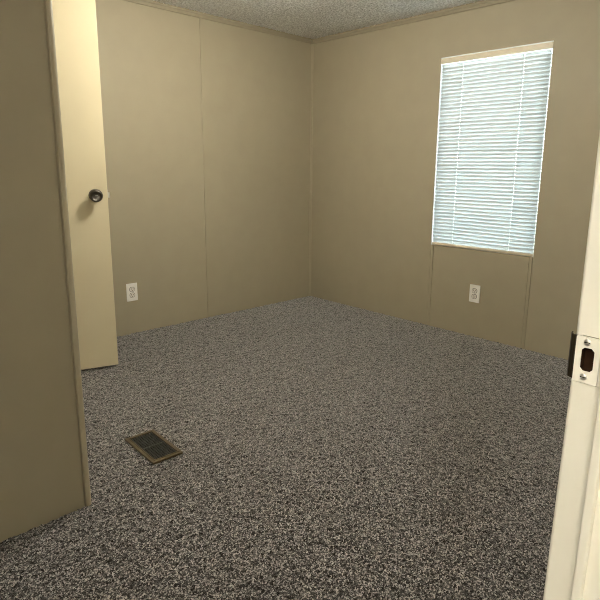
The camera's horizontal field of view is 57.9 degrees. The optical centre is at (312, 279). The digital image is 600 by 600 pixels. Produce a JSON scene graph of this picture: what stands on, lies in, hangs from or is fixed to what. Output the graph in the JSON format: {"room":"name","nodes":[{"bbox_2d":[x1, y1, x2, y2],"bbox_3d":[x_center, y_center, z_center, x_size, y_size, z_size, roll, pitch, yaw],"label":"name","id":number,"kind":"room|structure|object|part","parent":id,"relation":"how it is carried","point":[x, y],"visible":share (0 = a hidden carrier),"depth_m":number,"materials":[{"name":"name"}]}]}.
{"room":"empty bedroom","nodes":[
{"label":"empty bedroom","id":0,"kind":"room"},
{"bbox_2d":[0,0,84,541],"bbox_3d":[-1.044,-0.238,1.357,0.799,2.150,0.085,-10,16,-43],"label":"wall partition","id":1,"kind":"structure","parent":0,"point":[41,480],"depth_m":1.58,"materials":[{"name":"beige paint"}]},
{"bbox_2d":[44,0,90,506],"bbox_3d":[-0.744,-0.295,1.604,0.022,2.130,0.040,-10,16,-43],"label":"trim","id":2,"kind":"structure","parent":1,"relation":"attached to","point":[48,10],"depth_m":1.62,"materials":[{"name":"beige wood"}]},
{"bbox_2d":[95,0,310,335],"bbox_3d":[-1.280,-0.672,3.453,3.650,2.150,0.100,-10,16,-43],"label":"wall","id":3,"kind":"structure","parent":0,"point":[206,123],"depth_m":3.85,"materials":[{"name":"beige paint"}]},
{"bbox_2d":[126,283,137,301],"bbox_3d":[-1.203,0.082,3.616,0.076,0.120,0.008,-10,16,-43],"label":"wall outlet","id":4,"kind":"object","parent":3,"relation":"attached to","point":[131,289],"visible":1,"depth_m":3.61,"materials":[{"name":"white plastic"}]},
{"bbox_2d":[123,0,312,43],"bbox_3d":[-0.942,-1.749,3.474,2.651,0.040,0.013,-10,16,-43],"label":"trim","id":5,"kind":"structure","parent":3,"relation":"attached to","point":[150,3],"depth_m":3.75,"materials":[{"name":"beige wood"}]},
{"bbox_2d":[309,44,313,295],"bbox_3d":[-0.013,-0.881,4.591,0.020,2.090,0.012,-10,16,-43],"label":"trim","id":6,"kind":"structure","parent":3,"relation":"attached to","point":[312,45],"depth_m":4.57,"materials":[{"name":"beige wood"}]},
{"bbox_2d":[0,296,571,599],"bbox_3d":[-0.403,0.909,1.420,5.600,0.153,4.650,-10,16,-43],"label":"floor","id":7,"kind":"structure","parent":0,"point":[332,450],"depth_m":2.05,"materials":[{"name":"carpet"}]},
{"bbox_2d":[125,429,182,464],"bbox_3d":[-0.642,0.667,2.184,0.125,0.010,0.250,-10,16,-42],"label":"floor vent","id":8,"kind":"object","parent":7,"relation":"in","point":[154,447],"visible":1,"depth_m":2.17,"materials":[{"name":"brown metal"}]},
{"bbox_2d":[153,0,481,38],"bbox_3d":[-0.376,-1.294,0.967,5.600,0.107,4.650,-10,16,-43],"label":"ceiling","id":9,"kind":"structure","parent":0,"point":[312,19],"depth_m":3.59,"materials":[{"name":"white paint"}]},
{"bbox_2d":[311,0,599,359],"bbox_3d":[1.137,-0.650,3.486,0.050,2.150,3.241,-10,16,-43],"label":"wall","id":10,"kind":"structure","parent":0,"point":[376,93],"depth_m":3.76,"materials":[{"name":"beige paint"}]},
{"bbox_2d":[313,0,513,43],"bbox_3d":[1.095,-1.686,3.283,0.013,0.040,3.129,-10,16,-43],"label":"trim","id":11,"kind":"structure","parent":10,"relation":"attached to","point":[484,3],"depth_m":3.68,"materials":[{"name":"beige wood"}]},
{"bbox_2d":[427,245,432,324],"bbox_3d":[0.842,0.043,3.890,0.002,0.584,0.019,-10,16,-43],"label":"trim","id":12,"kind":"structure","parent":10,"relation":"attached to","point":[431,257],"depth_m":3.89,"materials":[{"name":"beige wood"}]},
{"bbox_2d":[469,284,479,302],"bbox_3d":[1.086,0.092,3.640,0.008,0.120,0.076,-10,16,-43],"label":"wall outlet","id":13,"kind":"object","parent":10,"relation":"attached to","point":[474,294],"visible":1,"depth_m":3.64,"materials":[{"name":"white plastic"}]},
{"bbox_2d":[431,40,553,256],"bbox_3d":[1.120,-0.807,3.475,0.048,1.246,0.739,-10,16,-43],"label":"trim","id":14,"kind":"structure","parent":10,"relation":"attached to","point":[553,40],"depth_m":3.58,"materials":[{"name":"white plastic"}]},
{"bbox_2d":[432,42,553,255],"bbox_3d":[1.109,-0.803,3.464,0.026,1.234,0.737,-10,16,-43],"label":"mini blind","id":15,"kind":"object","parent":10,"relation":"attached to","point":[490,88],"visible":1,"depth_m":3.43,"materials":[{"name":"white plastic"}]},
{"bbox_3d":[0.958,-0.824,3.599,0.001,1.192,0.001,-10,16,-43],"label":"ladder cord","id":16,"kind":"part","parent":15,"relation":"part of","materials":[{"name":"white fabric"}]},
{"bbox_3d":[1.102,-0.207,3.587,0.022,0.016,0.723,-10,16,-43],"label":"rail","id":17,"kind":"part","parent":15,"relation":"part of","materials":[{"name":"white plastic"}]},
{"bbox_3d":[1.241,-0.762,3.316,0.001,1.192,0.001,-10,16,-43],"label":"ladder cord","id":18,"kind":"part","parent":15,"relation":"part of","materials":[{"name":"white fabric"}]},
{"bbox_2d":[521,258,531,348],"bbox_3d":[1.339,0.151,3.392,0.002,0.584,0.018,-10,16,-43],"label":"trim","id":19,"kind":"structure","parent":10,"relation":"attached to","point":[530,259],"depth_m":3.39,"materials":[{"name":"beige wood"}]},
{"bbox_3d":[0.282,-0.049,0.520,5.400,2.150,0.100,-10,16,-43],"label":"wall","id":20,"kind":"structure","parent":0,"visible":0},
{"bbox_2d":[543,132,599,599],"bbox_3d":[0.084,0.009,0.337,0.900,2.065,0.123,-10,16,-43],"label":"door frame","id":21,"kind":"structure","parent":20,"relation":"attached to","point":[573,566],"depth_m":0.66,"materials":[{"name":"beige paint"}]},
{"bbox_3d":[0.327,0.096,0.646,0.002,0.058,0.028,-10,16,-43],"label":"strike plate","id":22,"kind":"part","parent":21,"relation":"part of","materials":[{"name":"metal"}]},
{"bbox_3d":[-1.381,-0.413,2.189,0.094,2.150,1.604,-10,16,-43],"label":"wall","id":23,"kind":"structure","parent":0,"visible":0},
{"bbox_2d":[52,0,117,369],"bbox_3d":[-1.370,-0.461,2.712,0.674,1.957,0.163,-5,13,-27],"label":"door","id":24,"kind":"structure","parent":23,"relation":"in","point":[75,22],"depth_m":2.79,"materials":[{"name":"cream paint"},{"name":"dark bronze metal"}]},
{"bbox_3d":[-1.116,-0.434,2.793,0.066,0.066,0.058,-5,13,-27],"label":"knob","id":25,"kind":"part","parent":24,"relation":"part of","materials":[{"name":"black metal"}]}
]}

